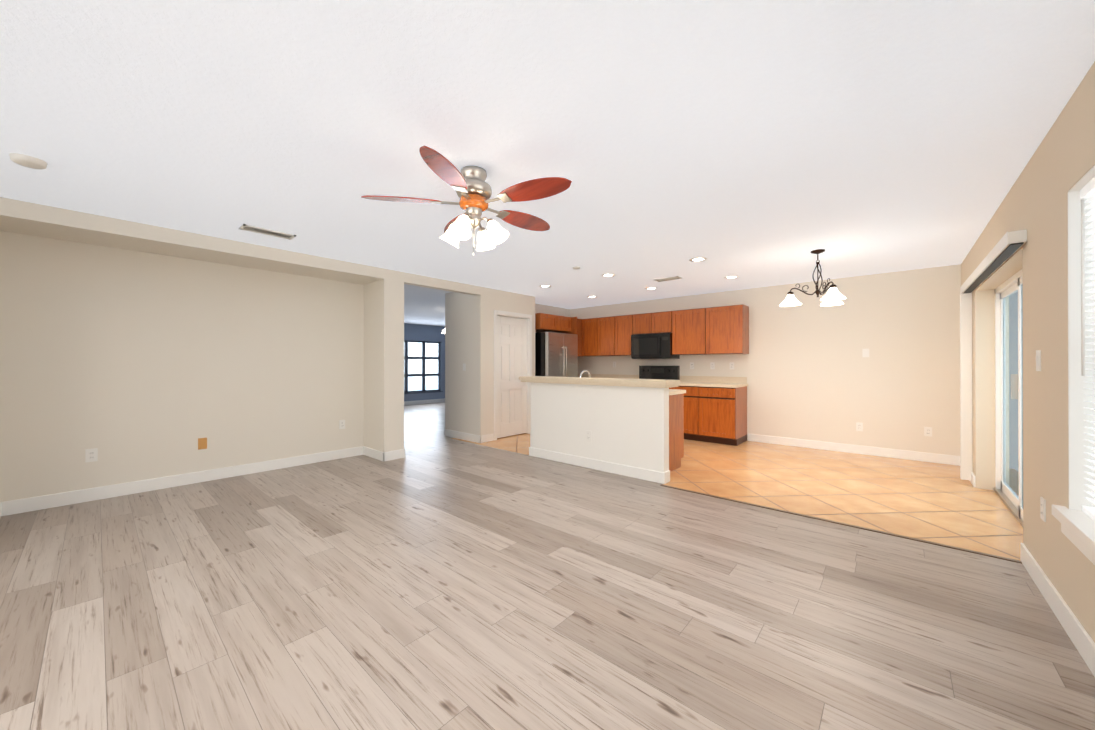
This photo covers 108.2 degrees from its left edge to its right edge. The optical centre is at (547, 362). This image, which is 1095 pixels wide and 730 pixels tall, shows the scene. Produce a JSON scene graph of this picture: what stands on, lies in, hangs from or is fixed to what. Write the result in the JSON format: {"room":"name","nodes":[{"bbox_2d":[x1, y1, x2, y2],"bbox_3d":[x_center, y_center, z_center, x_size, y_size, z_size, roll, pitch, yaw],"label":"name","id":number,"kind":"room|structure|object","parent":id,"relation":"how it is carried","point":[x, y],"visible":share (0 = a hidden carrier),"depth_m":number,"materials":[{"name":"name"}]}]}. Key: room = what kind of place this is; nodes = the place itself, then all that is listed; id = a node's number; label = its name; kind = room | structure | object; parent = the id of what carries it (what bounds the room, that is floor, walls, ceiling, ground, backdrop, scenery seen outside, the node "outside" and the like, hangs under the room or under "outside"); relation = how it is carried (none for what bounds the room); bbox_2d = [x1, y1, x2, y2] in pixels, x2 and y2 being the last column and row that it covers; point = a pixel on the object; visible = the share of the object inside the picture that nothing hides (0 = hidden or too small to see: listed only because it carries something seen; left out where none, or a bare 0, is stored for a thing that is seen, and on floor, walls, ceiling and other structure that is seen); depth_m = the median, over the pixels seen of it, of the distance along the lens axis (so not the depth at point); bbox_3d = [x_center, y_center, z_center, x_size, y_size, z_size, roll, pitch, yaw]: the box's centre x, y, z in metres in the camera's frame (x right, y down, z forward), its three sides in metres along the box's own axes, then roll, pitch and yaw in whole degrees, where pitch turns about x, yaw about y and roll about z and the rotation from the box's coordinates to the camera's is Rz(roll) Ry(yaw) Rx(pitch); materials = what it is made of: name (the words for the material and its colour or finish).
{"room":"empty living room","nodes":[
{"label":"empty living room","id":0,"kind":"room"},
{"bbox_2d":[0,197,536,501],"bbox_3d":[-2.807,0.025,4.700,0.700,2.440,7.050,0,0,41],"label":"wall","id":1,"kind":"structure","parent":0,"point":[131,351],"depth_m":4.00,"materials":[{"name":"beige paint"}]},
{"bbox_2d":[0,502,3,517],"bbox_3d":[-4.239,1.183,3.042,0.430,0.115,0.014,0,0,41],"label":"baseboard","id":2,"kind":"structure","parent":1,"relation":"attached to","point":[1,503],"depth_m":3.20,"materials":[{"name":"white wood"}]},
{"bbox_2d":[85,448,97,462],"bbox_3d":[-4.102,0.832,3.565,0.008,0.116,0.072,0,0,41],"label":"outlet","id":3,"kind":"object","parent":1,"relation":"attached to","point":[91,455],"visible":1,"depth_m":3.56,"materials":[{"name":"white plastic"}]},
{"bbox_2d":[4,446,363,515],"bbox_3d":[-3.460,1.186,4.291,0.014,0.115,2.920,0,0,41],"label":"baseboard","id":4,"kind":"structure","parent":1,"relation":"attached to","point":[18,506],"depth_m":3.90,"materials":[{"name":"white wood"}]},
{"bbox_2d":[198,438,206,449],"bbox_3d":[-3.601,0.844,4.137,0.006,0.116,0.072,0,0,41],"label":"outlet","id":5,"kind":"object","parent":1,"relation":"attached to","point":[202,443],"visible":1,"depth_m":4.13,"materials":[{"name":"brown plastic"}]},
{"bbox_2d":[339,420,344,428],"bbox_3d":[-2.683,0.806,5.181,0.008,0.116,0.072,0,0,41],"label":"outlet","id":6,"kind":"object","parent":1,"relation":"attached to","point":[341,424],"visible":1,"depth_m":5.18,"materials":[{"name":"white plastic"}]},
{"bbox_2d":[364,446,387,461],"bbox_3d":[-2.272,1.189,5.182,0.564,0.115,0.014,0,0,41],"label":"baseboard","id":7,"kind":"structure","parent":1,"relation":"attached to","point":[382,456],"depth_m":5.12,"materials":[{"name":"white wood"}]},
{"bbox_2d":[388,449,404,457],"bbox_3d":[-2.096,1.189,5.406,0.594,0.115,0.014,0,0,41],"label":"baseboard","id":8,"kind":"structure","parent":1,"relation":"attached to","point":[400,453],"depth_m":5.14,"materials":[{"name":"white wood"}]},
{"bbox_2d":[497,316,526,437],"bbox_3d":[-0.606,0.233,6.731,0.089,2.012,0.740,0,0,41],"label":"pantry door","id":9,"kind":"structure","parent":1,"relation":"in","point":[511,370],"depth_m":6.74,"materials":[{"name":"white wood"}]},
{"bbox_2d":[494,310,531,439],"bbox_3d":[-0.615,0.200,6.746,0.136,2.102,0.884,0,0,41],"label":"door frame","id":10,"kind":"structure","parent":1,"relation":"attached to","point":[528,317],"depth_m":6.80,"materials":[{"name":"white wood"}]},
{"bbox_2d":[535,313,558,331],"bbox_3d":[-0.181,-0.752,7.510,0.615,0.290,0.515,0,0,41],"label":"upper cabinet","id":11,"kind":"object","parent":1,"relation":"attached to","point":[543,322],"depth_m":7.27,"materials":[{"name":"brown wood"}]},
{"bbox_2d":[404,323,444,401],"bbox_3d":[-4.717,0.043,11.332,0.120,2.440,8.100,0,0,41],"label":"wall","id":12,"kind":"structure","parent":0,"point":[415,332],"depth_m":12.39,"materials":[{"name":"blue paint"}]},
{"bbox_2d":[404,340,442,393],"bbox_3d":[-4.019,0.130,12.089,0.130,1.610,1.840,0,0,41],"label":"window","id":13,"kind":"structure","parent":12,"relation":"in","point":[412,375],"depth_m":12.28,"materials":[{"name":"grey"}]},
{"bbox_2d":[404,398,444,404],"bbox_3d":[-4.700,1.205,11.247,0.014,0.115,8.000,0,0,41],"label":"baseboard","id":14,"kind":"structure","parent":12,"relation":"attached to","point":[432,400],"depth_m":12.23,"materials":[{"name":"white wood"}]},
{"bbox_2d":[445,293,448,429],"bbox_3d":[-1.340,0.032,7.191,0.120,2.440,1.130,0,0,41],"label":"wall","id":15,"kind":"structure","parent":0,"point":[447,294],"depth_m":6.76,"materials":[{"name":"beige paint"}]},
{"bbox_2d":[449,292,472,433],"bbox_3d":[-1.335,0.030,6.514,0.600,2.440,0.120,0,0,41],"label":"wall","id":16,"kind":"structure","parent":0,"point":[469,343],"depth_m":6.52,"materials":[{"name":"beige paint"}]},
{"bbox_2d":[444,429,483,442],"bbox_3d":[-1.400,1.192,6.479,0.964,0.115,0.014,0,0,41],"label":"baseboard","id":17,"kind":"structure","parent":16,"relation":"attached to","point":[450,433],"depth_m":6.42,"materials":[{"name":"white wood"}]},
{"bbox_2d":[0,402,1094,729],"bbox_3d":[-1.966,1.278,6.785,14.010,0.066,11.300,0,0,41],"label":"floor","id":18,"kind":"structure","parent":0,"point":[434,578],"depth_m":2.06,"materials":[{"name":"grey wood"}]},
{"bbox_2d":[535,332,577,376],"bbox_3d":[0.037,0.353,7.572,0.806,1.800,0.872,0,0,41],"label":"fridge","id":19,"kind":"object","parent":18,"relation":"on","point":[556,354],"visible":0.35,"depth_m":7.21,"materials":[{"name":"silver metal"}]},
{"bbox_2d":[519,370,685,471],"bbox_3d":[0.714,0.669,5.034,2.110,1.153,0.950,0,0,41],"label":"kitchen island","id":20,"kind":"object","parent":18,"relation":"on","point":[676,426],"depth_m":4.63,"materials":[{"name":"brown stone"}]},
{"bbox_2d":[639,366,679,379],"bbox_3d":[1.861,0.651,7.092,0.754,1.200,0.678,0,0,41],"label":"range","id":21,"kind":"object","parent":18,"relation":"on","point":[661,372],"visible":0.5,"depth_m":7.24,"materials":[{"name":"black metal"}]},
{"bbox_2d":[669,386,746,445],"bbox_3d":[2.584,0.812,6.495,1.106,0.875,0.624,0,0,41],"label":"base cabinet","id":22,"kind":"object","parent":18,"relation":"on","point":[715,409],"depth_m":6.14,"materials":[{"name":"brown wood"}]},
{"bbox_2d":[678,382,747,385],"bbox_3d":[2.588,0.353,6.486,1.126,0.040,0.634,0,0,41],"label":"countertop","id":23,"kind":"structure","parent":22,"relation":"on","point":[682,383],"depth_m":6.37,"materials":[{"name":"beige stone"}]},
{"bbox_2d":[0,0,1094,326],"bbox_3d":[-1.966,-1.229,6.792,14.010,0.080,11.300,0,0,41],"label":"ceiling","id":24,"kind":"structure","parent":0,"point":[762,142],"depth_m":2.00,"materials":[{"name":"white paint"}]},
{"bbox_2d":[9,153,47,168],"bbox_3d":[-3.060,-1.184,2.338,0.139,0.034,0.139,0,0,2],"label":"smoke detector","id":25,"kind":"object","parent":24,"relation":"attached to","point":[28,161],"depth_m":2.31,"materials":[{"name":"white plastic"}]},
{"bbox_2d":[239,224,295,239],"bbox_3d":[-2.549,-1.192,3.618,0.160,0.012,0.400,0,0,41],"label":"ceiling vent","id":26,"kind":"object","parent":24,"relation":"in","point":[259,230],"visible":0.98,"depth_m":3.61,"materials":[{"name":"white metal"}]},
{"bbox_2d":[361,145,571,255],"bbox_3d":[-0.419,-0.932,2.521,1.272,0.538,1.237,0,0,41],"label":"ceiling fan","id":27,"kind":"object","parent":24,"relation":"hanging from","point":[471,187],"visible":1,"depth_m":2.40,"materials":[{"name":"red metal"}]},
{"bbox_2d":[601,273,615,276],"bbox_3d":[0.829,-1.191,5.390,0.195,0.004,0.195,0,0,35],"label":"recessed light","id":28,"kind":"object","parent":24,"relation":"in","point":[609,274],"depth_m":5.40,"materials":[{"name":"white"}]},
{"bbox_2d":[654,276,682,281],"bbox_3d":[1.707,-1.187,5.618,0.360,0.012,0.160,0,0,41],"label":"ceiling vent","id":29,"kind":"object","parent":24,"relation":"in","point":[668,279],"visible":1,"depth_m":5.62,"materials":[{"name":"white metal"}]},
{"bbox_2d":[689,257,706,261],"bbox_3d":[1.740,-1.193,4.578,0.195,0.004,0.195,0,0,35],"label":"recessed light","id":30,"kind":"object","parent":24,"relation":"in","point":[697,259],"depth_m":4.58,"materials":[{"name":"white"}]},
{"bbox_2d":[724,276,738,278],"bbox_3d":[2.564,-1.191,5.518,0.195,0.004,0.195,0,0,35],"label":"recessed light","id":31,"kind":"object","parent":24,"relation":"in","point":[728,277],"depth_m":5.53,"materials":[{"name":"white"}]},
{"bbox_2d":[779,249,845,305],"bbox_3d":[2.862,-0.917,4.278,0.615,0.558,0.646,0,0,41],"label":"chandelier","id":32,"kind":"object","parent":24,"relation":"hanging from","point":[833,296],"visible":1,"depth_m":4.23,"materials":[{"name":"white glass"}]},
{"bbox_2d":[537,304,569,316],"bbox_3d":[-0.149,0.034,8.108,0.120,2.440,1.820,0,0,41],"label":"wall","id":33,"kind":"structure","parent":0,"point":[545,309],"depth_m":8.32,"materials":[{"name":"beige paint"}]},
{"bbox_2d":[559,316,570,331],"bbox_3d":[0.073,-0.752,7.799,0.615,0.290,0.515,0,0,41],"label":"upper cabinet","id":34,"kind":"object","parent":33,"relation":"attached to","point":[564,322],"depth_m":7.65,"materials":[{"name":"brown wood"}]},
{"bbox_2d":[555,317,582,355],"bbox_3d":[0.502,-0.515,8.268,0.640,0.760,0.710,0,0,41],"label":"upper cabinet","id":35,"kind":"object","parent":33,"relation":"attached to","point":[576,324],"depth_m":8.03,"materials":[{"name":"brown wood"}]},
{"bbox_2d":[530,382,668,472],"bbox_3d":[0.523,0.753,4.749,1.900,0.985,0.120,0,0,41],"label":"wall","id":36,"kind":"structure","parent":0,"point":[626,425],"depth_m":4.55,"materials":[{"name":"white paint"}]},
{"bbox_2d":[586,431,590,440],"bbox_3d":[0.488,0.865,4.693,0.072,0.116,0.008,0,0,41],"label":"outlet","id":37,"kind":"object","parent":36,"relation":"attached to","point":[588,435],"visible":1,"depth_m":4.69,"materials":[{"name":"white plastic"}]},
{"bbox_2d":[529,447,667,483],"bbox_3d":[0.489,1.188,4.708,1.928,0.115,0.044,0,0,41],"label":"baseboard","id":38,"kind":"structure","parent":36,"relation":"attached to","point":[640,473],"depth_m":4.54,"materials":[{"name":"white wood"}]},
{"bbox_2d":[570,264,960,455],"bbox_3d":[2.746,0.031,6.858,6.120,2.440,0.120,0,0,41],"label":"wall","id":39,"kind":"structure","parent":0,"point":[807,370],"depth_m":5.52,"materials":[{"name":"beige paint"}]},
{"bbox_2d":[583,315,630,355],"bbox_3d":[1.249,-0.517,7.856,1.157,0.760,0.344,0,0,41],"label":"upper cabinet","id":40,"kind":"object","parent":39,"relation":"attached to","point":[602,336],"depth_m":7.71,"materials":[{"name":"brown wood"}]},
{"bbox_2d":[631,311,670,334],"bbox_3d":[1.972,-0.711,7.223,0.760,0.375,0.344,0,0,41],"label":"upper cabinet","id":41,"kind":"object","parent":39,"relation":"attached to","point":[657,322],"depth_m":7.10,"materials":[{"name":"brown wood"}]},
{"bbox_2d":[631,333,679,358],"bbox_3d":[1.939,-0.295,7.184,0.752,0.443,0.440,0,0,41],"label":"microwave","id":42,"kind":"object","parent":41,"relation":"attached to","point":[652,346],"visible":0.98,"depth_m":7.01,"materials":[{"name":"black metal"}]},
{"bbox_2d":[578,374,745,381],"bbox_3d":[1.845,0.284,7.548,3.604,0.103,0.019,0,0,41],"label":"backsplash","id":43,"kind":"structure","parent":39,"relation":"attached to","point":[682,378],"depth_m":6.98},
{"bbox_2d":[671,304,748,354],"bbox_3d":[2.687,-0.520,6.594,1.137,0.760,0.344,0,0,41],"label":"upper cabinet","id":44,"kind":"object","parent":39,"relation":"attached to","point":[713,330],"depth_m":6.41,"materials":[{"name":"brown wood"}]},
{"bbox_2d":[710,362,714,368],"bbox_3d":[2.801,0.051,6.724,0.072,0.116,0.008,0,0,41],"label":"outlet","id":45,"kind":"object","parent":39,"relation":"attached to","point":[712,365],"visible":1,"depth_m":6.72,"materials":[{"name":"white plastic"}]},
{"bbox_2d":[748,434,955,464],"bbox_3d":[4.107,1.190,5.571,2.380,0.115,0.014,0,0,41],"label":"baseboard","id":46,"kind":"structure","parent":39,"relation":"attached to","point":[866,450],"depth_m":5.42,"materials":[{"name":"white wood"}]},
{"bbox_2d":[856,422,862,430],"bbox_3d":[4.274,0.877,5.429,0.072,0.116,0.008,0,0,41],"label":"electrical outlet","id":47,"kind":"object","parent":39,"relation":"attached to","point":[859,426],"visible":1,"depth_m":5.43,"materials":[{"name":"white plastic"}]},
{"bbox_2d":[862,349,868,356],"bbox_3d":[4.328,-0.133,5.387,0.072,0.116,0.006,0,0,41],"label":"switch plate","id":48,"kind":"object","parent":39,"relation":"attached to","point":[865,352],"visible":1,"depth_m":5.39,"materials":[{"name":"white plastic"}]},
{"bbox_2d":[924,427,931,436],"bbox_3d":[4.785,0.866,4.981,0.072,0.116,0.008,0,0,41],"label":"electrical outlet","id":49,"kind":"object","parent":39,"relation":"attached to","point":[927,431],"visible":1,"depth_m":4.98,"materials":[{"name":"white plastic"}]},
{"bbox_2d":[961,61,1094,642],"bbox_3d":[2.243,0.016,1.479,0.220,2.440,8.870,0,0,41],"label":"wall","id":50,"kind":"structure","parent":0,"point":[1057,168],"depth_m":2.13,"materials":[{"name":"beige paint"}]},
{"bbox_2d":[956,456,975,486],"bbox_3d":[4.625,1.187,4.368,0.014,0.115,1.100,0,0,41],"label":"baseboard","id":51,"kind":"structure","parent":50,"relation":"attached to","point":[973,478],"depth_m":4.06,"materials":[{"name":"white wood"}]},
{"bbox_2d":[960,229,1026,479],"bbox_3d":[3.637,0.202,3.301,0.086,2.019,2.350,0,0,41],"label":"blind rail","id":52,"kind":"object","parent":50,"relation":"attached to","point":[1008,245],"visible":0.9,"depth_m":4.09,"materials":[{"name":"white"}]},
{"bbox_2d":[994,269,1022,526],"bbox_3d":[3.727,0.261,3.116,0.090,1.960,1.950,0,0,41],"label":"sliding glass door","id":53,"kind":"structure","parent":50,"relation":"in","point":[1010,498],"depth_m":3.60,"materials":[{"name":"white"}]},
{"bbox_2d":[1036,350,1040,370],"bbox_3d":[2.720,-0.012,2.198,0.011,0.116,0.072,0,0,41],"label":"light switch","id":54,"kind":"object","parent":50,"relation":"attached to","point":[1038,360],"visible":1,"depth_m":2.19,"materials":[{"name":"white plastic"}]},
{"bbox_2d":[1040,497,1045,521],"bbox_3d":[2.668,0.788,2.135,0.008,0.116,0.072,0,0,41],"label":"electrical outlet","id":55,"kind":"object","parent":50,"relation":"attached to","point":[1042,508],"visible":1,"depth_m":2.12,"materials":[{"name":"white plastic"}]},
{"bbox_2d":[1020,543,1094,676],"bbox_3d":[1.096,1.176,0.347,0.014,0.115,5.660,0,0,41],"label":"baseboard","id":56,"kind":"structure","parent":50,"relation":"attached to","point":[1078,634],"depth_m":1.86,"materials":[{"name":"white wood"}]},
{"bbox_2d":[1052,165,1094,564],"bbox_3d":[1.876,0.000,1.129,0.210,1.590,1.860,0,0,41],"label":"window","id":57,"kind":"structure","parent":50,"relation":"in","point":[1077,525],"depth_m":1.81,"materials":[{"name":"white"}]},
{"bbox_2d":[1080,177,1094,520],"bbox_3d":[1.867,-0.059,1.137,0.073,1.456,1.736,0,0,41],"label":"window blind","id":58,"kind":"object","parent":57,"relation":"attached to","point":[1087,190],"visible":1,"depth_m":1.74,"materials":[{"name":"white plastic"}]},
{"label":"outside","id":59,"kind":"structure","parent":0,"visible":0},
{"bbox_2d":[408,342,437,390],"bbox_3d":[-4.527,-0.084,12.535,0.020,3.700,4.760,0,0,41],"label":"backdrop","id":60,"kind":"structure","parent":59,"point":[414,363],"depth_m":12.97,"materials":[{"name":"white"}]}
]}

